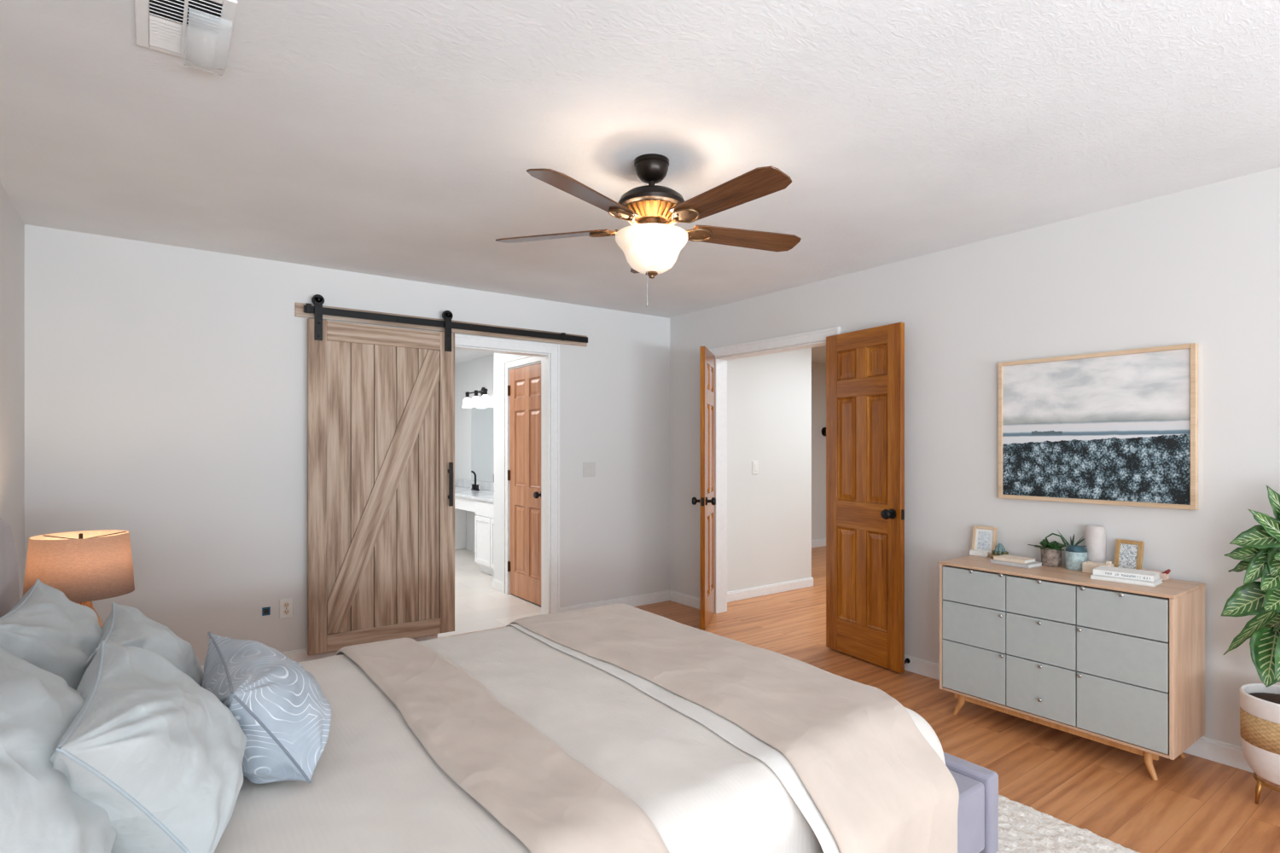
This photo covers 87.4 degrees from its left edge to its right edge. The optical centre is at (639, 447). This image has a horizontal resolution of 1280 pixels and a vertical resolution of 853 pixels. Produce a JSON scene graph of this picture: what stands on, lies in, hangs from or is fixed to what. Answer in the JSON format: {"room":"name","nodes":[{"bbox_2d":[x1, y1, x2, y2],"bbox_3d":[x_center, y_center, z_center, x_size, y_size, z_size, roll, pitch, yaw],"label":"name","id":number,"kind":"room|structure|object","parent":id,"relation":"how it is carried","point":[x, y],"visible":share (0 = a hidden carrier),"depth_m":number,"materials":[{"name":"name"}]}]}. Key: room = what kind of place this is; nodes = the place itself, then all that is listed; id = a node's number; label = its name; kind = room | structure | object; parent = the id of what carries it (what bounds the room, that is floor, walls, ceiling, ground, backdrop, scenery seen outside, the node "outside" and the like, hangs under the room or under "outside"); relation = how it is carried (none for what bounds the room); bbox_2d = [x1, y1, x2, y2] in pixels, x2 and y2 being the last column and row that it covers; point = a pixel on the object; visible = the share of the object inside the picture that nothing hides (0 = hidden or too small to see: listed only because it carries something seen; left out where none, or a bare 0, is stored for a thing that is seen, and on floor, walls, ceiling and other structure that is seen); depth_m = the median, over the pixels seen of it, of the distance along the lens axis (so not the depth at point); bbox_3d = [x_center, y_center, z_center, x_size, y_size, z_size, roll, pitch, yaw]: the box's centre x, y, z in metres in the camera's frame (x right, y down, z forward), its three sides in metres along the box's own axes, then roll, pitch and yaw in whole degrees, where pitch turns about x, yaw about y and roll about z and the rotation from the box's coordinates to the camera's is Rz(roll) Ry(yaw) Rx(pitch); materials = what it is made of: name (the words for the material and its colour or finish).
{"room":"bedroom","nodes":[
{"label":"bedroom","id":0,"kind":"room"},
{"bbox_2d":[0,181,24,599],"bbox_3d":[-0.767,0.104,0.084,0.120,2.440,8.240,0,0,-36],"label":"wall","id":1,"kind":"structure","parent":0,"point":[12,227],"depth_m":3.06,"materials":[{"name":"paint"}]},
{"bbox_2d":[24,224,669,665],"bbox_3d":[-1.396,0.104,4.654,4.257,2.440,0.120,0,0,-36],"label":"wall","id":2,"kind":"structure","parent":0,"point":[165,386],"depth_m":3.86,"materials":[{"name":"paint"}]},
{"bbox_2d":[261,606,270,616],"bbox_3d":[-2.218,0.975,3.974,0.042,0.048,0.007,0,0,-36],"label":"wall jack","id":3,"kind":"object","parent":2,"relation":"attached to","point":[265,611],"visible":1,"depth_m":3.97,"materials":[{"name":"black plastic"}]},
{"bbox_2d":[263,609,268,614],"bbox_3d":[-2.217,0.975,3.972,0.024,0.028,0.002,0,0,-36],"label":"socket","id":4,"kind":"object","parent":3,"relation":"attached to","point":[265,611],"depth_m":3.97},
{"bbox_2d":[279,598,292,618],"bbox_3d":[-2.132,0.972,4.036,0.072,0.116,0.009,0,0,-36],"label":"wall outlet","id":5,"kind":"object","parent":2,"relation":"attached to","point":[286,605],"visible":1,"depth_m":4.03,"materials":[{"name":"white plastic"}]},
{"bbox_2d":[283,602,289,608],"bbox_3d":[-2.130,0.952,4.034,0.033,0.033,0.004,0,0,-36],"label":"receptacle","id":6,"kind":"object","parent":5,"relation":"attached to","point":[286,605],"depth_m":4.03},
{"bbox_2d":[283,609,289,614],"bbox_3d":[-2.130,0.992,4.034,0.033,0.033,0.004,0,0,-36],"label":"receptacle","id":7,"kind":"object","parent":5,"relation":"attached to","point":[285,611],"depth_m":4.03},
{"bbox_2d":[200,635,426,669],"bbox_3d":[-2.261,1.279,3.938,2.017,0.090,0.014,0,0,-36],"label":"baseboard","id":8,"kind":"structure","parent":2,"relation":"attached to","point":[300,655],"depth_m":4.09,"materials":[{"name":"white paint"}]},
{"bbox_2d":[295,294,587,655],"bbox_3d":[-1.225,0.164,4.626,2.067,2.190,0.124,0,0,-36],"label":"sliding barn door","id":9,"kind":"structure","parent":2,"relation":"in","point":[381,400],"depth_m":4.30,"materials":[{"name":"brown wood"}]},
{"bbox_2d":[426,334,559,640],"bbox_3d":[-1.068,0.270,4.878,1.024,2.108,0.146,0,0,-36],"label":"trim","id":10,"kind":"structure","parent":2,"relation":"attached to","point":[478,342],"depth_m":5.10,"materials":[{"name":"white paint"}]},
{"bbox_2d":[582,462,595,477],"bbox_3d":[-0.400,0.178,5.302,0.116,0.116,0.009,0,0,-36],"label":"light switch","id":11,"kind":"object","parent":2,"relation":"attached to","point":[589,468],"visible":1,"depth_m":5.30,"materials":[{"name":"white plastic"}]},
{"bbox_2d":[559,590,670,612],"bbox_3d":[-0.177,1.279,5.462,1.094,0.090,0.014,0,0,-36],"label":"baseboard","id":12,"kind":"structure","parent":2,"relation":"attached to","point":[645,599],"depth_m":5.54,"materials":[{"name":"white paint"}]},
{"bbox_2d":[494,353,537,581],"bbox_3d":[-0.719,0.104,6.003,0.710,2.440,1.260,0,0,-36],"label":"wall","id":13,"kind":"structure","parent":0,"point":[499,358],"depth_m":6.21,"materials":[{"name":"paint"}]},
{"bbox_2d":[454,478,494,491],"bbox_3d":[-1.707,0.474,7.938,0.019,0.100,2.990,0,0,-36],"label":"backsplash","id":14,"kind":"structure","parent":13,"relation":"attached to","point":[461,483],"depth_m":8.45,"materials":[{"name":"grey stone"}]},
{"bbox_2d":[492,578,503,592],"bbox_3d":[-1.305,1.279,6.191,0.014,0.090,0.265,0,0,-36],"label":"baseboard","id":15,"kind":"structure","parent":13,"relation":"attached to","point":[497,584],"depth_m":6.19,"materials":[{"name":"white paint"}]},
{"bbox_2d":[503,355,541,594],"bbox_3d":[-0.929,0.270,5.769,0.146,2.108,0.856,0,0,-36],"label":"trim","id":16,"kind":"structure","parent":13,"relation":"attached to","point":[523,360],"depth_m":6.03,"materials":[{"name":"white paint"}]},
{"bbox_2d":[507,363,541,605],"bbox_3d":[-0.988,0.309,5.733,0.106,2.007,0.697,0,0,-36],"label":"door","id":17,"kind":"structure","parent":13,"relation":"in","point":[524,389],"depth_m":5.76,"materials":[{"name":"brown wood"}]},
{"bbox_2d":[0,0,1279,364],"bbox_3d":[2.113,-1.166,4.903,10.457,0.100,12.620,0,0,-36],"label":"ceiling","id":18,"kind":"structure","parent":0,"point":[399,139],"depth_m":2.32,"materials":[{"name":"white paint"}]},
{"bbox_2d":[134,0,238,69],"bbox_3d":[-1.204,-1.085,1.768,0.208,0.062,0.395,0,0,-36],"label":"ceiling vent","id":19,"kind":"object","parent":18,"relation":"in","point":[188,29],"visible":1,"depth_m":1.76,"materials":[{"name":"white metal"}]},
{"bbox_2d":[495,153,801,307],"bbox_3d":[0.093,-0.828,2.628,1.208,0.575,1.264,0,0,-20],"label":"ceiling fan","id":20,"kind":"object","parent":18,"relation":"hanging from","point":[652,245],"visible":1,"depth_m":2.51,"materials":[{"name":"brown wood"}]},
{"bbox_2d":[454,354,826,551],"bbox_3d":[2.540,0.104,5.215,9.400,2.440,12.620,0,0,-36],"label":"wall","id":21,"kind":"structure","parent":0,"point":[472,375],"depth_m":8.83,"materials":[{"name":"paint"}]},
{"bbox_2d":[462,387,490,407],"bbox_3d":[-1.991,-0.617,8.207,0.162,0.245,0.684,0,0,-36],"label":"vanity light","id":22,"kind":"object","parent":21,"relation":"attached to","point":[476,401],"visible":1,"depth_m":8.16,"materials":[{"name":"white glass"}]},
{"bbox_2d":[471,404,494,482],"bbox_3d":[-1.516,-0.048,7.688,0.008,0.936,2.160,0,0,-36],"label":"wall mirror","id":23,"kind":"object","parent":21,"relation":"attached to","point":[482,418],"visible":0.21,"depth_m":8.27,"materials":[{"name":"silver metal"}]},
{"bbox_2d":[727,577,813,602],"bbox_3d":[1.105,1.282,5.978,1.344,0.085,0.014,0,0,-36],"label":"baseboard","id":24,"kind":"structure","parent":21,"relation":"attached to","point":[800,584],"depth_m":6.01,"materials":[{"name":"white paint"}]},
{"bbox_2d":[811,538,826,547],"bbox_3d":[2.572,1.274,9.020,4.615,0.100,0.014,0,0,-36],"label":"baseboard","id":25,"kind":"structure","parent":21,"relation":"attached to","point":[819,543],"depth_m":8.86,"materials":[{"name":"white paint"}]},
{"bbox_2d":[821,427,826,436],"bbox_3d":[2.492,-0.207,8.912,0.120,0.120,0.093,0,0,-36],"label":"wall hook","id":26,"kind":"object","parent":21,"relation":"attached to","point":[823,429],"visible":0.47,"depth_m":8.92,"materials":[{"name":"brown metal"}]},
{"bbox_2d":[727,348,811,592],"bbox_3d":[0.626,0.104,6.621,1.330,2.440,1.590,0,0,-36],"label":"wall","id":27,"kind":"structure","parent":0,"point":[769,396],"depth_m":6.02,"materials":[{"name":"paint"}]},
{"bbox_2d":[752,460,758,474],"bbox_3d":[1.022,0.180,5.920,0.070,0.116,0.009,0,0,-36],"label":"light switch","id":28,"kind":"object","parent":27,"relation":"attached to","point":[755,463],"visible":1,"depth_m":5.91,"materials":[{"name":"white plastic"}]},
{"bbox_2d":[437,546,1279,852],"bbox_3d":[2.113,1.374,4.903,10.457,0.100,12.620,0,0,-36],"label":"floor","id":29,"kind":"structure","parent":0,"point":[1195,805],"depth_m":2.87,"materials":[{"name":"laminate"}]},
{"bbox_2d":[454,478,494,575],"bbox_3d":[-1.923,0.873,7.780,0.554,0.898,2.990,0,0,-36],"label":"bathroom vanity","id":30,"kind":"object","parent":29,"relation":"on","point":[481,502],"visible":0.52,"depth_m":7.07,"materials":[{"name":"white wood"}]},
{"bbox_2d":[454,486,494,502],"bbox_3d":[-1.923,0.539,7.780,0.554,0.030,2.990,0,0,-36],"label":"countertop","id":31,"kind":"structure","parent":30,"relation":"on","point":[481,495],"depth_m":7.44,"materials":[{"name":"grey stone"}]},
{"bbox_2d":[471,471,479,490],"bbox_3d":[-2.005,0.405,8.141,0.167,0.238,0.167,0,0,8],"label":"bathroom faucet","id":32,"kind":"object","parent":31,"relation":"on","point":[474,487],"visible":1,"depth_m":8.13,"materials":[{"name":"black metal"}]},
{"bbox_2d":[997,795,1140,852],"bbox_3d":[0.359,1.310,2.580,1.584,0.023,2.804,0,0,-36],"label":"rug","id":33,"kind":"object","parent":29,"relation":"on","point":[1022,829],"visible":0.05,"depth_m":2.25,"materials":[{"name":"white fabric"}]},
{"bbox_2d":[0,518,998,852],"bbox_3d":[-0.511,0.740,2.079,2.587,1.112,1.942,0,0,-36],"label":"upholstered bed","id":34,"kind":"object","parent":33,"relation":"on","point":[977,786],"visible":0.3,"depth_m":2.00,"materials":[{"name":"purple fabric"}]},
{"bbox_2d":[0,579,102,691],"bbox_3d":[-1.459,0.574,1.672,0.257,0.414,0.584,0,0,-36],"label":"bed pillow","id":35,"kind":"object","parent":34,"relation":"on","point":[53,633],"visible":0.37,"depth_m":1.58,"materials":[{"name":"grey fabric"}]},
{"bbox_2d":[214,626,945,852],"bbox_3d":[-0.470,0.914,2.131,2.309,0.231,1.868,0,0,-36],"label":"duvet","id":36,"kind":"object","parent":34,"relation":"on","point":[375,788],"visible":0.29,"depth_m":1.66,"materials":[{"name":"fabric"}]},
{"bbox_2d":[0,646,116,852],"bbox_3d":[-1.054,0.577,1.151,0.292,0.409,0.624,0,0,-36],"label":"bed pillow","id":37,"kind":"object","parent":36,"relation":"on","point":[40,812],"visible":0.63,"depth_m":1.04,"materials":[{"name":"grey fabric"}]},
{"bbox_2d":[83,602,203,686],"bbox_3d":[-1.308,0.620,1.795,0.274,0.336,0.524,0,0,-36],"label":"bed pillow","id":38,"kind":"object","parent":36,"relation":"on","point":[125,625],"visible":0.29,"depth_m":1.76,"materials":[{"name":"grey fabric"}]},
{"bbox_2d":[49,640,246,852],"bbox_3d":[-0.963,0.618,1.335,0.328,0.360,0.633,0,0,-36],"label":"bed pillow","id":39,"kind":"object","parent":36,"relation":"on","point":[148,746],"visible":0.9,"depth_m":1.21,"materials":[{"name":"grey fabric"}]},
{"bbox_2d":[201,631,331,784],"bbox_3d":[-0.968,0.661,1.733,0.281,0.285,0.564,0,0,-36],"label":"patterned cushion","id":40,"kind":"object","parent":36,"relation":"on","point":[282,712],"visible":0.88,"depth_m":1.58,"materials":[{"name":"fabric"}]},
{"bbox_2d":[335,637,669,852],"bbox_3d":[-0.549,0.956,2.010,0.313,0.368,1.972,0,0,-36],"label":"throw blanket","id":41,"kind":"object","parent":36,"relation":"on","point":[547,799],"visible":0.96,"depth_m":1.66,"materials":[{"name":"beige fabric"}]},
{"bbox_2d":[505,604,959,852],"bbox_3d":[0.200,1.020,2.557,0.821,0.487,2.017,0,0,-36],"label":"throw blanket","id":42,"kind":"object","parent":36,"relation":"on","point":[852,759],"visible":0.95,"depth_m":1.95,"materials":[{"name":"beige fabric"}]},
{"bbox_2d":[938,555,1206,780],"bbox_3d":[1.933,0.951,3.085,0.423,0.753,0.961,0,0,-36],"label":"dresser","id":43,"kind":"object","parent":29,"relation":"on","point":[1120,666],"visible":0.98,"depth_m":2.85,"materials":[{"name":"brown wood"}]},
{"bbox_2d":[969,550,988,557],"bbox_3d":[1.785,0.561,3.527,0.024,0.026,0.090,0,0,-36],"label":"block","id":44,"kind":"object","parent":43,"relation":"on","point":[975,553],"visible":1,"depth_m":3.52,"materials":[{"name":"paper"}]},
{"bbox_2d":[971,525,997,555],"bbox_3d":[1.827,0.497,3.552,0.050,0.151,0.118,0,0,-40],"label":"photo frame","id":45,"kind":"object","parent":43,"relation":"on","point":[984,538],"visible":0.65,"depth_m":3.55,"materials":[{"name":"brown wood"}]},
{"bbox_2d":[977,531,990,550],"bbox_3d":[1.825,0.496,3.550,0.022,0.092,0.062,0,0,-40],"label":"picture","id":46,"kind":"object","parent":45,"relation":"attached to","point":[983,538],"depth_m":3.55,"materials":[{"name":"white paper"}]},
{"bbox_2d":[990,542,1008,558],"bbox_3d":[1.852,0.534,3.444,0.088,0.080,0.088,0,0,-36],"label":"succulent","id":47,"kind":"object","parent":43,"relation":"on","point":[999,549],"visible":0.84,"depth_m":3.43,"materials":[{"name":"blue plant"}]},
{"bbox_2d":[990,558,1042,569],"bbox_3d":[1.838,0.565,3.269,0.130,0.018,0.185,0,0,-32],"label":"book","id":48,"kind":"object","parent":43,"relation":"on","point":[1036,564],"visible":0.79,"depth_m":3.21,"materials":[{"name":"grey paper"}]},
{"bbox_2d":[993,554,1035,564],"bbox_3d":[1.828,0.547,3.267,0.110,0.016,0.150,0,0,-34],"label":"book","id":49,"kind":"object","parent":48,"relation":"on","point":[1021,560],"visible":1,"depth_m":3.24,"materials":[{"name":"white paper"}]},
{"bbox_2d":[1027,533,1066,567],"bbox_3d":[1.992,0.494,3.252,0.158,0.160,0.158,0,0,6],"label":"potted plant","id":50,"kind":"object","parent":43,"relation":"on","point":[1050,552],"visible":1,"depth_m":3.21,"materials":[{"name":"green plant"}]},
{"bbox_2d":[1053,531,1087,570],"bbox_3d":[2.032,0.485,3.178,0.094,0.178,0.158,0,0,-36],"label":"potted plant","id":51,"kind":"object","parent":43,"relation":"on","point":[1075,555],"visible":0.96,"depth_m":3.12,"materials":[{"name":"blue stone"}]},
{"bbox_2d":[1083,524,1106,563],"bbox_3d":[2.138,0.471,3.143,0.088,0.205,0.088,0,0,-36],"label":"vase","id":52,"kind":"object","parent":43,"relation":"on","point":[1095,536],"visible":0.77,"depth_m":3.11,"materials":[{"name":"ceramic"}]},
{"bbox_2d":[1082,561,1113,573],"bbox_3d":[2.082,0.545,3.044,0.059,0.058,0.105,0,0,-36],"label":"wooden box","id":53,"kind":"object","parent":43,"relation":"on","point":[1087,567],"visible":0.59,"depth_m":3.05,"materials":[{"name":"beige wood"}]},
{"bbox_2d":[1090,575,1163,587],"bbox_3d":[2.088,0.566,2.873,0.140,0.016,0.225,0,0,-40],"label":"book","id":54,"kind":"object","parent":43,"relation":"on","point":[1157,582],"visible":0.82,"depth_m":2.82,"materials":[{"name":"white paper"}]},
{"bbox_2d":[1093,565,1160,581],"bbox_3d":[2.099,0.545,2.888,0.136,0.024,0.215,0,0,-42],"label":"book","id":55,"kind":"object","parent":54,"relation":"on","point":[1150,576],"visible":1,"depth_m":2.86,"materials":[{"name":"white paper"}]},
{"bbox_2d":[1113,539,1144,570],"bbox_3d":[2.210,0.497,3.028,0.048,0.150,0.105,0,0,-34],"label":"photo frame","id":56,"kind":"object","parent":43,"relation":"on","point":[1129,554],"visible":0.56,"depth_m":3.02,"materials":[{"name":"brown wood"}]},
{"bbox_2d":[1118,543,1138,569],"bbox_3d":[2.208,0.496,3.026,0.026,0.112,0.069,0,0,-34],"label":"picture","id":57,"kind":"object","parent":56,"relation":"attached to","point":[1128,553],"depth_m":3.02,"materials":[{"name":"grey paper"}]},
{"bbox_2d":[1140,569,1170,581],"bbox_3d":[2.250,0.550,2.925,0.060,0.048,0.114,0,0,-36],"label":"tray","id":58,"kind":"object","parent":43,"relation":"on","point":[1164,575],"visible":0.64,"depth_m":2.88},
{"bbox_2d":[1220,485,1279,804],"bbox_3d":[2.375,0.715,2.447,0.326,1.217,0.330,0,0,8],"label":"floor plant","id":59,"kind":"object","parent":29,"relation":"on","point":[1259,551],"visible":1,"depth_m":2.48,"materials":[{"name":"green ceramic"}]},
{"bbox_3d":[-2.269,1.072,2.640,0.448,0.504,0.480,0,0,-36],"label":"nightstand","id":60,"kind":"object","parent":29,"relation":"on","visible":0},
{"bbox_2d":[23,529,134,628],"bbox_3d":[-2.229,0.578,2.669,0.344,0.469,0.344,0,0,-36],"label":"table lamp","id":61,"kind":"object","parent":60,"relation":"on","point":[88,567],"visible":0.62,"depth_m":2.56,"materials":[{"name":"fabric"}]},
{"bbox_2d":[669,167,1279,747],"bbox_3d":[2.670,0.104,2.597,0.120,2.440,8.000,0,0,-36],"label":"wall","id":62,"kind":"structure","parent":0,"point":[1200,265],"depth_m":3.29,"materials":[{"name":"paint"}]},
{"bbox_2d":[669,590,700,610],"bbox_3d":[0.406,1.279,5.579,0.014,0.090,0.486,0,0,-36],"label":"baseboard","id":63,"kind":"structure","parent":62,"relation":"attached to","point":[677,597],"depth_m":5.60,"materials":[{"name":"white paint"}]},
{"bbox_2d":[692,346,715,629],"bbox_3d":[0.515,0.293,5.067,0.177,2.038,0.536,0,0,14],"label":"door","id":64,"kind":"structure","parent":62,"relation":"in","point":[707,501],"depth_m":4.93,"materials":[{"name":"brown wood"}]},
{"bbox_2d":[708,326,840,613],"bbox_3d":[0.969,0.270,4.901,0.146,2.108,1.274,0,0,-36],"label":"trim","id":65,"kind":"structure","parent":62,"relation":"attached to","point":[820,335],"depth_m":5.33,"materials":[{"name":"white paint"}]},
{"bbox_2d":[826,322,904,673],"bbox_3d":[1.351,0.293,4.130,0.106,2.038,0.594,0,0,-29],"label":"door","id":66,"kind":"structure","parent":62,"relation":"in","point":[865,368],"depth_m":4.10,"materials":[{"name":"brown wood"}]},
{"bbox_2d":[904,654,1253,773],"bbox_3d":[3.139,1.279,1.841,0.014,0.090,6.225,0,0,-36],"label":"baseboard","id":67,"kind":"structure","parent":62,"relation":"attached to","point":[1228,754],"depth_m":2.83,"materials":[{"name":"white paint"}]},
{"bbox_2d":[904,657,910,663],"bbox_3d":[1.567,1.263,3.944,0.042,0.029,0.030,0,0,-36],"label":"door stop","id":68,"kind":"object","parent":67,"relation":"attached to","point":[907,660],"visible":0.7,"depth_m":3.94,"materials":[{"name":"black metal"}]},
{"bbox_2d":[998,343,1198,510],"bbox_3d":[2.137,-0.088,3.194,0.032,0.712,0.826,0,0,-36],"label":"framed print","id":69,"kind":"object","parent":62,"relation":"attached to","point":[1118,427],"visible":1,"depth_m":3.13,"materials":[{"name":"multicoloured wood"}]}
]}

